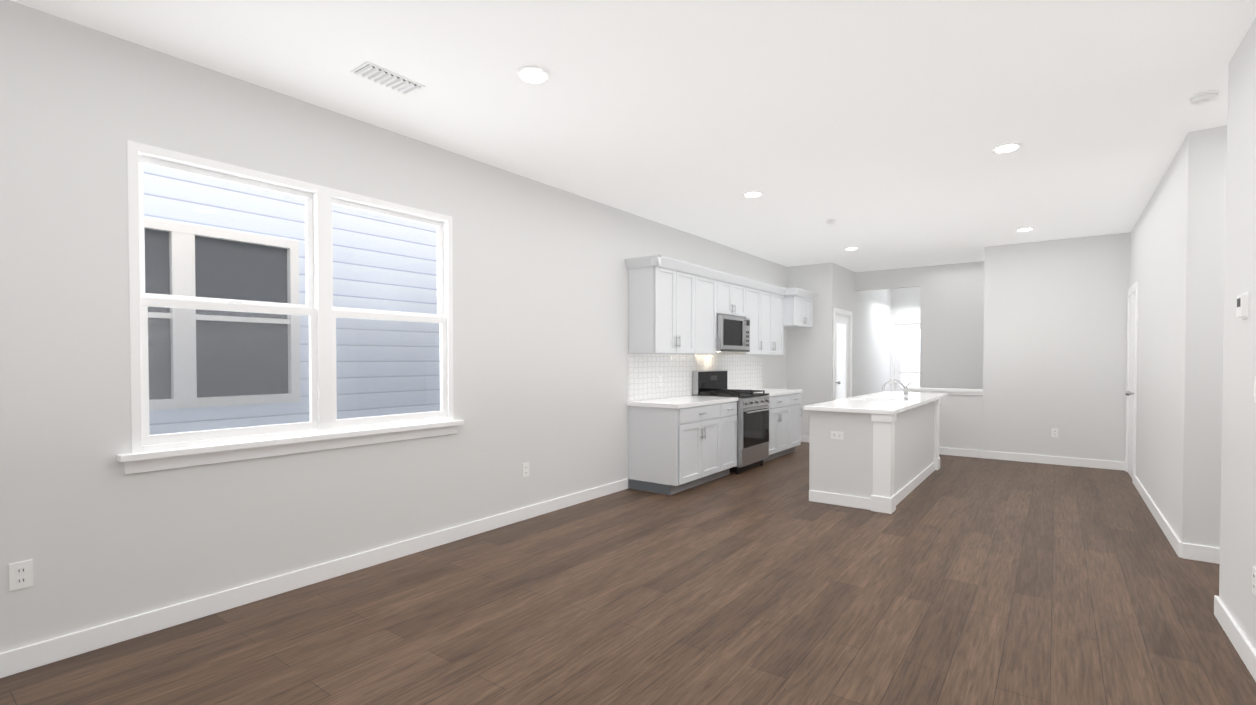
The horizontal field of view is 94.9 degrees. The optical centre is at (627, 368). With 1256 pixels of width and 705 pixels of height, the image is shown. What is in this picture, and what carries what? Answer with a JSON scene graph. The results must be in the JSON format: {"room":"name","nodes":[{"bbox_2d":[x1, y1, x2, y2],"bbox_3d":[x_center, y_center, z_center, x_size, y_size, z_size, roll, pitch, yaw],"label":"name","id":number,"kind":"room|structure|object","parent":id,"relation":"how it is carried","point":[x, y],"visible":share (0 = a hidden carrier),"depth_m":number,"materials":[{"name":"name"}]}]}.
{"room":"kitchen","nodes":[
{"label":"kitchen","id":0,"kind":"room"},
{"bbox_2d":[0,0,786,652],"bbox_3d":[-0.862,-0.174,5.021,0.140,2.900,11.880,1,1,37],"label":"wall","id":1,"kind":"structure","parent":0,"point":[92,530],"depth_m":3.16,"materials":[{"name":"white paint"}]},
{"bbox_2d":[9,560,32,590],"bbox_3d":[-2.645,0.899,2.514,0.008,0.116,0.072,1,1,37],"label":"electrical outlet","id":2,"kind":"object","parent":1,"relation":"attached to","point":[20,575],"visible":1,"depth_m":2.51,"materials":[{"name":"white plastic"}]},
{"bbox_2d":[117,140,463,473],"bbox_3d":[-1.882,-0.311,3.565,0.165,1.615,1.980,1,1,37],"label":"window","id":3,"kind":"structure","parent":1,"relation":"in","point":[325,428],"depth_m":3.42,"materials":[{"name":"white"}]},
{"bbox_2d":[148,307,439,434],"bbox_3d":[-1.944,-0.004,3.616,0.003,0.732,1.778,1,1,37],"label":"screen","id":4,"kind":"object","parent":3,"relation":"attached to","point":[295,396],"depth_m":3.37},
{"bbox_2d":[522,462,528,476],"bbox_3d":[-0.868,0.858,4.906,0.008,0.116,0.072,1,1,37],"label":"electrical outlet","id":5,"kind":"object","parent":1,"relation":"attached to","point":[525,466],"visible":1,"depth_m":4.90,"materials":[{"name":"white plastic"}]},
{"bbox_2d":[627,263,700,353],"bbox_3d":[0.399,-0.621,6.296,0.341,0.910,0.862,1,1,37],"label":"upper cabinet","id":6,"kind":"object","parent":1,"relation":"attached to","point":[675,306],"depth_m":6.03,"materials":[{"name":"white paint"}]},
{"bbox_2d":[628,354,761,400],"bbox_3d":[1.024,0.067,7.442,0.004,0.501,3.430,1,1,37],"label":"tile backsplash","id":7,"kind":"structure","parent":1,"relation":"attached to","point":[675,371],"depth_m":6.89,"materials":[{"name":"white tile"}]},
{"bbox_2d":[658,375,661,385],"bbox_3d":[0.364,0.130,6.544,0.008,0.116,0.072,1,1,37],"label":"outlet","id":8,"kind":"object","parent":7,"relation":"attached to","point":[659,380],"visible":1,"depth_m":6.53,"materials":[{"name":"white plastic"}]},
{"bbox_2d":[701,275,716,353],"bbox_3d":[0.755,-0.629,6.776,0.341,0.910,0.582,1,1,37],"label":"upper cabinet","id":9,"kind":"object","parent":1,"relation":"attached to","point":[708,282],"depth_m":6.77,"materials":[{"name":"white paint"}]},
{"bbox_2d":[717,275,748,317],"bbox_3d":[1.167,-0.881,7.327,0.341,0.425,0.800,1,1,37],"label":"upper cabinet","id":10,"kind":"object","parent":1,"relation":"attached to","point":[732,296],"depth_m":7.22,"materials":[{"name":"white paint"}]},
{"bbox_2d":[717,314,749,351],"bbox_3d":[1.210,-0.438,7.302,0.448,0.440,0.788,1,1,37],"label":"microwave","id":11,"kind":"object","parent":10,"relation":"attached to","point":[733,333],"visible":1,"depth_m":7.11,"materials":[{"name":"silver metal"}]},
{"bbox_2d":[722,283,764,354],"bbox_3d":[1.570,-0.648,7.873,0.341,0.910,0.552,1,1,37],"label":"upper cabinet","id":12,"kind":"object","parent":1,"relation":"attached to","point":[756,294],"depth_m":7.85,"materials":[{"name":"white paint"}]},
{"bbox_2d":[765,287,784,354],"bbox_3d":[1.924,-0.656,8.349,0.341,0.910,0.882,1,1,37],"label":"upper cabinet","id":13,"kind":"object","parent":1,"relation":"attached to","point":[774,300],"depth_m":8.32,"materials":[{"name":"white paint"}]},
{"bbox_2d":[785,291,812,328],"bbox_3d":[2.493,-0.887,8.982,0.496,0.470,0.819,1,1,37],"label":"upper cabinet","id":14,"kind":"object","parent":1,"relation":"attached to","point":[798,308],"depth_m":8.69,"materials":[{"name":"white paint"}]},
{"bbox_2d":[0,442,1255,704],"bbox_3d":[2.777,1.329,4.897,8.300,0.100,15.980,1,1,37],"label":"floor","id":15,"kind":"structure","parent":0,"point":[956,580],"depth_m":3.05,"materials":[{"name":"brown wood"}]},
{"bbox_2d":[627,404,726,494],"bbox_3d":[0.539,0.817,6.279,0.616,0.876,0.962,1,1,37],"label":"base cabinet","id":16,"kind":"object","parent":15,"relation":"on","point":[678,444],"depth_m":5.95,"materials":[{"name":"white paint"}]},
{"bbox_2d":[627,396,737,407],"bbox_3d":[0.640,0.357,6.397,0.629,0.040,1.337,1,1,37],"label":"countertop","id":17,"kind":"structure","parent":16,"relation":"on","point":[682,401],"depth_m":6.08,"materials":[{"name":"white stone"}]},
{"bbox_2d":[693,370,771,473],"bbox_3d":[1.327,0.631,7.233,0.729,1.215,0.792,1,1,37],"label":"range","id":18,"kind":"object","parent":15,"relation":"on","point":[753,413],"visible":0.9,"depth_m":7.08,"materials":[{"name":"silver metal"}]},
{"bbox_2d":[727,400,738,474],"bbox_3d":[0.893,0.809,6.755,0.616,0.876,0.473,1,1,37],"label":"base cabinet","id":19,"kind":"object","parent":15,"relation":"on","point":[732,422],"depth_m":6.67,"materials":[{"name":"white paint"}]},
{"bbox_2d":[763,392,794,461],"bbox_3d":[1.796,0.788,7.971,0.616,0.876,0.922,1,1,37],"label":"base cabinet","id":20,"kind":"object","parent":15,"relation":"on","point":[782,414],"depth_m":7.90,"materials":[{"name":"white paint"}]},
{"bbox_2d":[751,388,801,395],"bbox_3d":[1.914,0.328,8.112,0.629,0.040,1.302,1,1,37],"label":"countertop","id":21,"kind":"structure","parent":20,"relation":"on","point":[772,392],"depth_m":8.04,"materials":[{"name":"white stone"}]},
{"bbox_2d":[795,392,801,445],"bbox_3d":[2.147,0.780,8.444,0.616,0.876,0.504,1,1,37],"label":"base cabinet","id":22,"kind":"object","parent":15,"relation":"on","point":[798,409],"depth_m":8.37,"materials":[{"name":"white paint"}]},
{"bbox_2d":[809,399,940,513],"bbox_3d":[2.786,0.816,6.365,0.801,0.875,2.654,1,1,37],"label":"kitchen island","id":23,"kind":"object","parent":15,"relation":"on","point":[877,452],"depth_m":5.40,"materials":[{"name":"white paint"}]},
{"bbox_2d":[831,431,843,439],"bbox_3d":[1.950,0.620,5.382,0.116,0.072,0.008,1,1,37],"label":"outlet","id":24,"kind":"object","parent":23,"relation":"attached to","point":[835,435],"depth_m":5.38,"materials":[{"name":"white plastic"}]},
{"bbox_2d":[804,391,947,414],"bbox_3d":[2.943,0.355,6.545,0.800,0.040,3.170,1,1,37],"label":"island countertop","id":25,"kind":"structure","parent":23,"relation":"on","point":[884,402],"depth_m":5.89,"materials":[{"name":"white stone"}]},
{"bbox_2d":[882,379,911,399],"bbox_3d":[2.986,0.226,6.405,0.314,0.224,0.060,1,1,37],"label":"faucet","id":26,"kind":"object","parent":25,"relation":"on","point":[905,388],"depth_m":6.37,"materials":[{"name":"silver metal"}]},
{"bbox_2d":[11,0,1255,271],"bbox_3d":[2.777,-1.681,4.846,8.300,0.120,15.980,1,1,37],"label":"ceiling","id":27,"kind":"structure","parent":0,"point":[877,130],"depth_m":3.37,"materials":[{"name":"white paint"}]},
{"bbox_2d":[350,61,424,94],"bbox_3d":[-1.313,-1.584,3.164,0.170,0.016,0.340,1,1,37],"label":"ceiling vent","id":28,"kind":"object","parent":27,"relation":"in","point":[384,77],"visible":0.9,"depth_m":3.14,"materials":[{"name":"white metal"}]},
{"bbox_2d":[515,66,550,84],"bbox_3d":[-0.513,-1.585,3.118,0.196,0.012,0.196,1,1,37],"label":"recessed light","id":29,"kind":"object","parent":27,"relation":"in","point":[534,75],"visible":1,"depth_m":3.10,"materials":[{"name":"white"}]},
{"bbox_2d":[742,191,762,197],"bbox_3d":[1.163,-1.624,5.373,0.196,0.012,0.196,1,1,37],"label":"recessed light","id":30,"kind":"object","parent":27,"relation":"in","point":[752,194],"visible":1,"depth_m":5.35,"materials":[{"name":"white"}]},
{"bbox_2d":[827,219,835,223],"bbox_3d":[2.250,-1.627,6.385,0.100,0.041,0.100,1,1,37],"label":"smoke detector","id":31,"kind":"object","parent":27,"relation":"attached to","point":[831,221],"visible":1,"depth_m":6.35,"materials":[{"name":"white plastic"}]},
{"bbox_2d":[844,247,858,249],"bbox_3d":[3.098,-1.669,7.996,0.196,0.012,0.196,1,1,37],"label":"recessed light","id":32,"kind":"object","parent":27,"relation":"in","point":[851,248],"visible":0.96,"depth_m":7.96,"materials":[{"name":"white"}]},
{"bbox_2d":[991,143,1022,152],"bbox_3d":[2.752,-1.604,4.193,0.196,0.012,0.196,1,1,37],"label":"recessed light","id":33,"kind":"object","parent":27,"relation":"in","point":[1007,147],"visible":0.94,"depth_m":4.18,"materials":[{"name":"white"}]},
{"bbox_2d":[1015,227,1034,231],"bbox_3d":[4.694,-1.649,6.824,0.196,0.012,0.196,1,1,37],"label":"recessed light","id":34,"kind":"object","parent":27,"relation":"in","point":[1024,229],"visible":0.98,"depth_m":6.79,"materials":[{"name":"white"}]},
{"bbox_2d":[1189,90,1218,104],"bbox_3d":[3.354,-1.575,3.360,0.124,0.041,0.124,1,1,37],"label":"smoke detector","id":35,"kind":"object","parent":27,"relation":"attached to","point":[1204,97],"visible":1,"depth_m":3.34,"materials":[{"name":"white plastic"}]},
{"bbox_2d":[787,262,834,435],"bbox_3d":[2.992,-0.250,9.470,0.740,2.900,0.140,1,1,37],"label":"wall","id":36,"kind":"structure","parent":0,"point":[810,363],"depth_m":9.36,"materials":[{"name":"white paint"}]},
{"bbox_2d":[835,264,890,396],"bbox_3d":[4.455,-0.275,10.937,0.140,2.900,3.960,1,1,37],"label":"wall","id":37,"kind":"structure","parent":0,"point":[870,310],"depth_m":10.91,"materials":[{"name":"white paint"}]},
{"bbox_2d":[833,308,851,399],"bbox_3d":[3.565,0.104,9.685,0.212,2.185,1.010,1,1,37],"label":"door","id":38,"kind":"structure","parent":37,"relation":"attached to","point":[842,352],"depth_m":9.71,"materials":[{"name":"white"}]},
{"bbox_2d":[891,287,920,390],"bbox_3d":[6.155,-0.297,12.227,1.330,2.900,0.140,1,1,37],"label":"wall","id":39,"kind":"structure","parent":0,"point":[905,303],"depth_m":12.31,"materials":[{"name":"white paint"}]},
{"bbox_2d":[890,319,919,391],"bbox_3d":[6.130,0.051,12.200,1.080,2.205,0.093,1,1,37],"label":"window","id":40,"kind":"structure","parent":39,"relation":"attached to","point":[905,337],"depth_m":12.34,"materials":[{"name":"white glass"}]},
{"bbox_2d":[855,261,983,388],"bbox_3d":[5.501,-0.246,9.226,3.580,2.900,0.140,1,1,37],"label":"wall","id":41,"kind":"structure","parent":0,"point":[951,322],"depth_m":9.37,"materials":[{"name":"white paint"}]},
{"bbox_2d":[901,232,1129,461],"bbox_3d":[5.109,-0.222,7.835,2.550,2.900,0.190,1,1,37],"label":"wall","id":42,"kind":"structure","parent":0,"point":[1055,337],"depth_m":7.47,"materials":[{"name":"white paint"}]},
{"bbox_2d":[1051,428,1057,436],"bbox_3d":[5.519,0.825,7.457,0.072,0.116,0.008,1,1,37],"label":"electrical outlet","id":43,"kind":"object","parent":42,"relation":"attached to","point":[1054,432],"visible":1,"depth_m":7.46,"materials":[{"name":"white plastic"}]},
{"bbox_2d":[1130,17,1255,650],"bbox_3d":[3.148,-0.138,2.940,0.140,2.900,13.040,1,1,37],"label":"wall","id":44,"kind":"structure","parent":0,"point":[1173,251],"depth_m":3.88,"materials":[{"name":"white paint"}]},
{"bbox_2d":[0,435,1255,681],"bbox_3d":[3.183,1.231,4.595,6.890,0.105,15.700,1,1,37],"label":"baseboard","id":45,"kind":"structure","parent":44,"relation":"attached to","point":[22,659],"depth_m":3.42,"materials":[{"name":"white wood"}]},
{"bbox_2d":[1125,281,1138,483],"bbox_3d":[5.761,0.146,6.653,0.086,2.205,0.940,1,1,37],"label":"door","id":46,"kind":"structure","parent":44,"relation":"attached to","point":[1131,384],"depth_m":6.60,"materials":[{"name":"white wood"}]},
{"bbox_2d":[1236,292,1249,318],"bbox_3d":[2.855,-0.294,2.681,0.026,0.120,0.110,1,1,37],"label":"thermostat","id":47,"kind":"object","parent":44,"relation":"attached to","point":[1242,306],"visible":1,"depth_m":2.65,"materials":[{"name":"white plastic"}]},
{"bbox_2d":[1252,566,1255,595],"bbox_3d":[2.713,0.919,2.496,0.008,0.116,0.072,1,1,37],"label":"electrical outlet","id":48,"kind":"object","parent":44,"relation":"attached to","point":[1254,580],"visible":1,"depth_m":2.50,"materials":[{"name":"white plastic"}]},
{"bbox_2d":[1254,376,1255,402],"bbox_3d":[2.724,0.089,2.499,0.012,0.116,0.072,1,1,37],"label":"light switch","id":49,"kind":"object","parent":44,"relation":"attached to","point":[1255,390],"visible":0.96,"depth_m":2.51,"materials":[{"name":"white plastic"}]},
{"bbox_2d":[1211,125,1226,547],"bbox_3d":[4.925,-0.142,3.177,2.430,2.900,0.140,1,1,37],"label":"wall","id":50,"kind":"structure","parent":0,"point":[1219,333],"depth_m":3.83,"materials":[{"name":"white paint"}]},
{"label":"outside","id":51,"kind":"structure","parent":0,"visible":0},
{"bbox_3d":[-0.942,1.570,6.854,50.000,0.050,50.000,1,1,37],"label":"ground","id":52,"kind":"structure","parent":51,"visible":0},
{"bbox_2d":[144,164,439,434],"bbox_3d":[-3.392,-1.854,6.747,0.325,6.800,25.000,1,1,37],"label":"window glass","id":53,"kind":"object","parent":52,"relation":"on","point":[290,204],"depth_m":6.05,"materials":[{"name":"clear glass"}]}
]}

